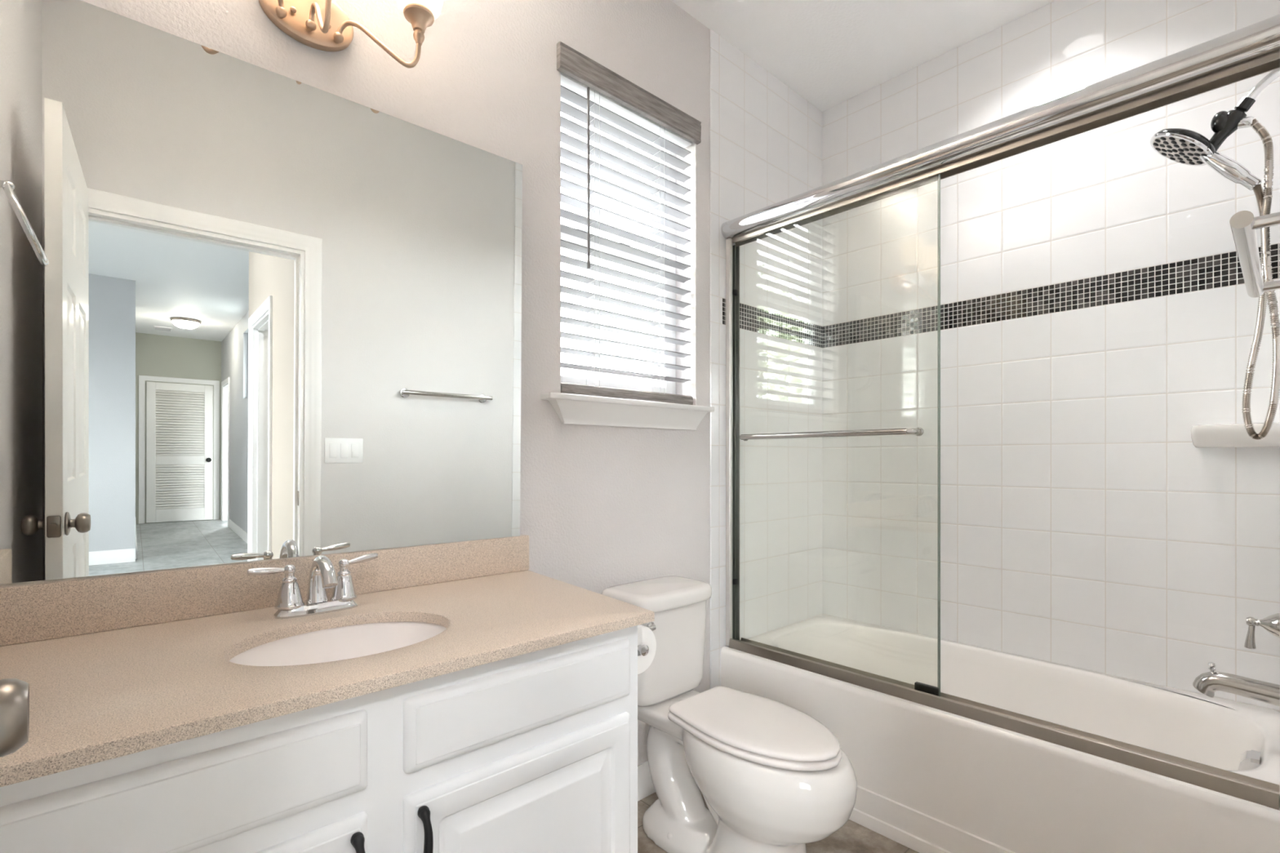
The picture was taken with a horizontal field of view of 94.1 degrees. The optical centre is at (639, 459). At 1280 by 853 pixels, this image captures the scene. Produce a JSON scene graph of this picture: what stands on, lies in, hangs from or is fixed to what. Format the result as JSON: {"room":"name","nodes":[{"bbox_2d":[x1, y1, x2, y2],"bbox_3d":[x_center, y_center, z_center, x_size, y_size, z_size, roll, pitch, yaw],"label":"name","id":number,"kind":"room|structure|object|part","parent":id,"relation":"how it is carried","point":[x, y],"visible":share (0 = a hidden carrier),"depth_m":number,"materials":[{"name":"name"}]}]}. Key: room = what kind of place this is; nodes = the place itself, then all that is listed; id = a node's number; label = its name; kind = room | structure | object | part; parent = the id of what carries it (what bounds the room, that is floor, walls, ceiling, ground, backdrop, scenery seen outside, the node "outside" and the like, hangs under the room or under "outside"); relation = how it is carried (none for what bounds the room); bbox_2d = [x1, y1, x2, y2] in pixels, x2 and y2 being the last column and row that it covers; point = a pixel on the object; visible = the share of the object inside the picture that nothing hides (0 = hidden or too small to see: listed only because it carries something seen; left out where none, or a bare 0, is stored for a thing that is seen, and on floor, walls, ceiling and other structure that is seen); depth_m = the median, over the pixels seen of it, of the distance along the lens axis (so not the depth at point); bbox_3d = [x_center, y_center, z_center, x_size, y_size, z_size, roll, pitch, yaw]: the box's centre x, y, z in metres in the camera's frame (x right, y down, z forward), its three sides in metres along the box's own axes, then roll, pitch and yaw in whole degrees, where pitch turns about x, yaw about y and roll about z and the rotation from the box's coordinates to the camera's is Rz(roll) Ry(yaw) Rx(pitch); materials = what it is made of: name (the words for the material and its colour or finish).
{"room":"bathroom","nodes":[
{"label":"bathroom","id":0,"kind":"room"},
{"bbox_2d":[1,0,822,765],"bbox_3d":[-0.190,-0.244,1.943,2.921,2.768,0.167,0,0,-43],"label":"wall","id":1,"kind":"structure","parent":0,"point":[602,508],"depth_m":2.07,"materials":[{"name":"white paint"}]},
{"bbox_2d":[0,534,528,646],"bbox_3d":[-0.726,0.264,1.328,1.096,0.098,0.028,0,0,-43],"label":"backsplash","id":2,"kind":"structure","parent":1,"relation":"attached to","point":[29,612],"depth_m":1.18,"materials":[{"name":"beige stone"}]},
{"bbox_2d":[258,0,443,67],"bbox_3d":[-0.669,-1.008,1.251,0.482,0.260,0.218,0,0,-43],"label":"vanity light","id":3,"kind":"object","parent":1,"relation":"attached to","point":[319,24],"visible":1,"depth_m":1.32,"materials":[{"name":"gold metal"}]},
{"bbox_3d":[-0.764,-0.931,1.182,0.026,0.106,0.200,0,0,0],"label":"arm","id":4,"kind":"part","parent":3,"relation":"part of","materials":[{"name":"beige metal"}]},
{"bbox_3d":[-0.736,-0.988,1.323,0.188,0.128,0.022,0,0,-43],"label":"plate","id":5,"kind":"part","parent":3,"relation":"part of","materials":[{"name":"beige metal"}]},
{"bbox_3d":[-0.680,-0.932,1.262,0.021,0.106,0.153,0,0,-43],"label":"arm","id":6,"kind":"part","parent":3,"relation":"part of","materials":[{"name":"beige metal"}]},
{"bbox_3d":[-0.593,-0.931,1.338,0.202,0.106,0.027,0,0,4],"label":"arm","id":7,"kind":"part","parent":3,"relation":"part of","materials":[{"name":"beige metal"}]},
{"bbox_3d":[-0.497,-1.070,1.340,0.108,0.136,0.108,0,0,-43],"label":"lamp shade","id":8,"kind":"part","parent":3,"relation":"part of","materials":[{"name":"white"}]},
{"bbox_2d":[560,97,675,394],"bbox_3d":[-0.092,-0.708,2.081,0.604,1.025,0.067,0,0,-43],"label":"window","id":9,"kind":"structure","parent":1,"relation":"in","point":[666,387],"depth_m":2.23,"materials":[{"name":"white plastic"}]},
{"bbox_3d":[-0.086,-0.487,2.074,0.534,0.505,0.030,0,0,-43],"label":"sash","id":10,"kind":"part","parent":9,"relation":"part of","materials":[{"name":"white plastic"}]},
{"bbox_2d":[556,41,701,404],"bbox_3d":[-0.032,-0.722,2.010,0.626,1.044,0.082,0,0,-43],"label":"window blind","id":11,"kind":"object","parent":9,"relation":"attached to","point":[585,82],"visible":0.81,"depth_m":1.98,"materials":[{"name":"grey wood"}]},
{"bbox_3d":[-0.151,-0.700,1.911,0.020,0.940,0.047,0,0,-43],"label":"ladder cord","id":12,"kind":"part","parent":11,"relation":"part of","materials":[{"name":"white fabric"}]},
{"bbox_3d":[-0.039,-1.185,2.021,0.589,0.040,0.047,0,0,-43],"label":"head rail","id":13,"kind":"part","parent":11,"relation":"part of","materials":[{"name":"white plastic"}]},
{"bbox_3d":[-0.039,-0.217,2.019,0.587,0.036,0.059,0,0,-43],"label":"rail","id":14,"kind":"part","parent":11,"relation":"part of","materials":[{"name":"grey wood"}]},
{"bbox_3d":[0.064,-0.700,2.109,0.020,0.940,0.047,0,0,-43],"label":"ladder cord","id":15,"kind":"part","parent":11,"relation":"part of","materials":[{"name":"white fabric"}]},
{"bbox_3d":[-0.104,-0.948,2.094,0.534,0.475,0.022,0,0,-43],"label":"sash","id":16,"kind":"part","parent":9,"relation":"part of","materials":[{"name":"white plastic"}]},
{"bbox_2d":[540,391,714,430],"bbox_3d":[-0.040,-0.151,2.009,0.726,0.086,0.148,0,0,-43],"label":"window sill","id":17,"kind":"structure","parent":1,"relation":"attached to","point":[571,409],"depth_m":1.93,"materials":[{"name":"white paint"}]},
{"bbox_2d":[637,760,690,801],"bbox_3d":[-0.054,1.085,1.954,0.872,0.110,0.014,0,0,-43],"label":"baseboard","id":18,"kind":"structure","parent":1,"relation":"attached to","point":[645,785],"depth_m":2.01,"materials":[{"name":"white paint"}]},
{"bbox_2d":[637,773,918,852],"bbox_3d":[2.580,1.190,-2.405,4.950,0.100,10.400,0,0,-43],"label":"floor","id":19,"kind":"structure","parent":0,"point":[852,837],"depth_m":1.77,"materials":[{"name":"tile"}]},
{"bbox_2d":[0,625,637,852],"bbox_3d":[-0.549,0.737,1.084,1.025,0.806,0.595,0,0,-43],"label":"vanity cabinet","id":20,"kind":"object","parent":19,"relation":"on","point":[535,752],"visible":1,"depth_m":0.91,"materials":[{"name":"white paint"}]},
{"bbox_3d":[-0.569,0.425,0.720,0.461,0.115,0.018,0,0,-43],"label":"drawer","id":21,"kind":"part","parent":20,"relation":"part of","materials":[{"name":"white paint"}]},
{"bbox_3d":[-0.569,0.767,0.719,0.461,0.496,0.018,0,0,-43],"label":"door","id":22,"kind":"part","parent":20,"relation":"part of","materials":[{"name":"white paint"}]},
{"bbox_2d":[0,534,654,786],"bbox_3d":[-0.533,0.274,1.118,1.098,0.118,0.597,0,0,-43],"label":"countertop","id":23,"kind":"structure","parent":20,"relation":"on","point":[113,666],"depth_m":1.03,"materials":[{"name":"beige stone"}]},
{"bbox_2d":[247,552,377,618],"bbox_3d":[-0.642,0.254,1.205,0.244,0.118,0.131,0,0,-43],"label":"bathroom faucet","id":24,"kind":"object","parent":23,"relation":"on","point":[290,604],"visible":1,"depth_m":1.20,"materials":[{"name":"silver metal"}]},
{"bbox_3d":[-0.728,0.221,1.179,0.082,0.022,0.021,0,0,-34],"label":"lever","id":25,"kind":"part","parent":24,"relation":"part of","materials":[{"name":"silver metal"}]},
{"bbox_3d":[-0.703,0.261,1.196,0.052,0.068,0.052,0,0,-43],"label":"handle","id":26,"kind":"part","parent":24,"relation":"part of","materials":[{"name":"silver metal"}]},
{"bbox_3d":[-0.666,0.303,1.230,0.155,0.020,0.061,0,0,-43],"label":"plate","id":27,"kind":"part","parent":24,"relation":"part of","materials":[{"name":"silver metal"}]},
{"bbox_3d":[-0.639,0.246,1.202,0.040,0.103,0.123,0,0,-43],"label":"spout","id":28,"kind":"part","parent":24,"relation":"part of","materials":[{"name":"silver metal"}]},
{"bbox_3d":[-0.628,0.261,1.265,0.052,0.068,0.052,0,0,-43],"label":"handle","id":29,"kind":"part","parent":24,"relation":"part of","materials":[{"name":"silver metal"}]},
{"bbox_3d":[-0.606,0.219,1.286,0.082,0.027,0.023,0,0,-43],"label":"lever","id":30,"kind":"part","parent":24,"relation":"part of","materials":[{"name":"silver metal"}]},
{"bbox_2d":[229,621,446,666],"bbox_3d":[-0.523,0.411,1.065,0.404,0.155,0.316,0,0,-43],"label":"sink basin","id":31,"kind":"object","parent":23,"relation":"in","point":[344,642],"visible":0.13,"depth_m":1.18,"materials":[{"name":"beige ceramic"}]},
{"bbox_3d":[-0.397,0.594,0.843,0.017,0.126,0.033,0,0,-43],"label":"handle","id":32,"kind":"part","parent":20,"relation":"part of","materials":[{"name":"black metal"}]},
{"bbox_3d":[-0.327,0.594,0.908,0.017,0.126,0.033,0,0,-43],"label":"handle","id":33,"kind":"part","parent":20,"relation":"part of","materials":[{"name":"black metal"}]},
{"bbox_3d":[-0.189,0.425,1.068,0.461,0.115,0.018,0,0,-43],"label":"drawer","id":34,"kind":"part","parent":20,"relation":"part of","materials":[{"name":"white paint"}]},
{"bbox_3d":[-0.189,0.767,1.068,0.461,0.496,0.018,0,0,-43],"label":"door","id":35,"kind":"part","parent":20,"relation":"part of","materials":[{"name":"white paint"}]},
{"bbox_2d":[637,644,648,656],"bbox_3d":[-0.066,0.424,1.370,0.074,0.044,0.180,0,0,-43],"label":"toilet paper holder","id":36,"kind":"object","parent":20,"relation":"attached to","point":[643,650],"visible":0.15,"depth_m":1.32,"materials":[{"name":"silver metal"}]},
{"bbox_2d":[637,624,656,674],"bbox_3d":[-0.035,0.428,1.374,0.107,0.107,0.100,0,0,-43],"label":"toilet paper roll","id":37,"kind":"object","parent":36,"relation":"hanging from","point":[646,636],"visible":0.24,"depth_m":1.35,"materials":[{"name":"white paper"}]},
{"bbox_2d":[601,575,857,852],"bbox_3d":[0.235,0.776,1.685,0.365,0.756,0.768,0,0,-43],"label":"toilet","id":38,"kind":"object","parent":19,"relation":"on","point":[771,777],"visible":0.98,"depth_m":1.60,"materials":[{"name":"white ceramic"}]},
{"bbox_3d":[0.021,0.488,1.720,0.073,0.026,0.025,0,0,-43],"label":"flush lever","id":39,"kind":"part","parent":38,"relation":"part of","materials":[{"name":"silver metal"}]},
{"bbox_3d":[0.062,0.423,1.887,0.342,0.050,0.226,0,0,-43],"label":"tank lid","id":40,"kind":"part","parent":38,"relation":"part of","materials":[{"name":"white ceramic"}]},
{"bbox_3d":[0.052,0.592,1.899,0.310,0.287,0.196,0,0,-43],"label":"tank","id":41,"kind":"part","parent":38,"relation":"part of","materials":[{"name":"white ceramic"}]},
{"bbox_3d":[0.318,0.707,1.602,0.297,0.019,0.464,0,0,-43],"label":"seat lid","id":42,"kind":"part","parent":38,"relation":"part of","materials":[{"name":"white plastic"}]},
{"bbox_3d":[0.319,0.729,1.601,0.303,0.018,0.468,0,0,-43],"label":"seat","id":43,"kind":"part","parent":38,"relation":"part of","materials":[{"name":"white plastic"}]},
{"bbox_2d":[720,615,1279,852],"bbox_3d":[1.079,0.929,1.986,0.750,0.419,1.485,0,0,-43],"label":"bathtub","id":44,"kind":"object","parent":19,"relation":"on","point":[930,780],"visible":0.86,"depth_m":1.74,"materials":[{"name":"white ceramic"}]},
{"bbox_2d":[720,13,1279,810],"bbox_3d":[0.846,-0.099,1.772,0.108,1.639,1.484,0,0,-43],"label":"shower door","id":45,"kind":"structure","parent":44,"relation":"on","point":[1253,50],"depth_m":1.65,"materials":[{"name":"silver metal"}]},
{"bbox_3d":[0.599,-0.084,2.007,0.061,0.026,0.670,0,0,-43],"label":"towel handle","id":46,"kind":"part","parent":45,"relation":"part of","materials":[{"name":"silver metal"}]},
{"bbox_3d":[1.534,0.771,1.501,0.074,0.062,0.038,0,0,-43],"label":"overflow plate","id":47,"kind":"part","parent":44,"relation":"part of","materials":[{"name":"silver metal"}]},
{"bbox_2d":[671,0,1055,111],"bbox_3d":[2.580,-1.678,-2.405,4.950,0.100,10.400,0,0,-43],"label":"ceiling","id":48,"kind":"structure","parent":0,"point":[829,53],"depth_m":2.27,"materials":[{"name":"white paint"}]},
{"bbox_2d":[822,0,1279,711],"bbox_3d":[1.401,-0.244,2.281,0.120,2.768,1.500,0,0,-43],"label":"wall","id":49,"kind":"structure","parent":0,"point":[1097,309],"depth_m":2.10,"materials":[{"name":"tile"}]},
{"bbox_2d":[1191,422,1279,448],"bbox_3d":[1.746,-0.070,1.732,0.112,0.067,0.210,0,0,-43],"label":"soap shelf","id":50,"kind":"object","parent":49,"relation":"attached to","point":[1224,435],"visible":0.99,"depth_m":1.72,"materials":[{"name":"white ceramic"}]},
{"bbox_3d":[0.915,-0.239,0.739,2.921,2.778,0.115,0,0,-43],"label":"wall","id":51,"kind":"structure","parent":0,"visible":0},
{"bbox_2d":[0,678,29,757],"bbox_3d":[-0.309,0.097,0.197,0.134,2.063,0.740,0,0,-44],"label":"door knob","id":52,"kind":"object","parent":51,"relation":"in","point":[14,692],"depth_m":0.44,"materials":[{"name":"silver metal"}]},
{"bbox_2d":[1229,210,1279,297],"bbox_3d":[0.919,-0.293,0.867,0.461,0.047,0.066,0,0,-43],"label":"towel bar","id":53,"kind":"object","parent":51,"relation":"attached to","point":[1243,224],"visible":1,"depth_m":0.80,"materials":[{"name":"silver metal"}]},
{"bbox_3d":[0.774,-0.293,0.727,0.047,0.047,0.056,0,0,-43],"label":"post","id":54,"kind":"part","parent":53,"relation":"part of","materials":[{"name":"silver metal"}]},
{"bbox_3d":[1.071,-0.293,0.999,0.047,0.047,0.056,0,0,-43],"label":"post","id":55,"kind":"part","parent":53,"relation":"part of","materials":[{"name":"silver metal"}]},
{"bbox_3d":[-0.632,-0.244,0.338,0.100,2.768,1.615,0,0,-43],"label":"wall","id":56,"kind":"structure","parent":0,"visible":0},
{"bbox_2d":[0,0,522,586],"bbox_3d":[-0.734,-0.304,1.315,1.068,1.036,0.036,0,0,-43],"label":"wall mirror","id":57,"kind":"object","parent":56,"relation":"attached to","point":[249,312],"visible":1,"depth_m":1.22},
{"bbox_3d":[1.541,-0.244,1.397,0.869,2.768,0.007,0,0,-43],"label":"wall","id":58,"kind":"structure","parent":0,"visible":0},
{"bbox_2d":[1150,67,1279,439],"bbox_3d":[1.496,-0.518,1.542,0.154,0.940,0.271,0,0,-43],"label":"handheld shower","id":59,"kind":"object","parent":58,"relation":"attached to","point":[1180,145],"visible":0.95,"depth_m":1.50,"materials":[{"name":"silver metal"}]},
{"bbox_3d":[1.558,-0.944,1.475,0.056,0.088,0.089,0,0,-43],"label":"shower arm","id":60,"kind":"part","parent":59,"relation":"part of","materials":[{"name":"silver metal"}]},
{"bbox_2d":[1192,662,1279,706],"bbox_3d":[1.525,0.573,1.511,0.068,0.090,0.182,0,0,-43],"label":"tub spout","id":61,"kind":"object","parent":58,"relation":"attached to","point":[1209,682],"visible":1,"depth_m":1.50,"materials":[{"name":"silver metal"}]},
{"bbox_3d":[1.488,0.542,1.551,0.016,0.028,0.016,0,0,-43],"label":"diverter knob","id":62,"kind":"part","parent":61,"relation":"part of","materials":[{"name":"silver metal"}]},
{"bbox_2d":[1244,613,1279,648],"bbox_3d":[1.557,0.410,1.476,0.170,0.170,0.087,0,0,-43],"label":"shower valve","id":63,"kind":"object","parent":58,"relation":"attached to","point":[1271,624],"visible":1,"depth_m":1.48,"materials":[{"name":"silver metal"}]},
{"bbox_3d":[1.535,0.443,1.500,0.021,0.063,0.021,0,0,-43],"label":"lever","id":64,"kind":"part","parent":63,"relation":"part of","materials":[{"name":"silver metal"}]}
]}

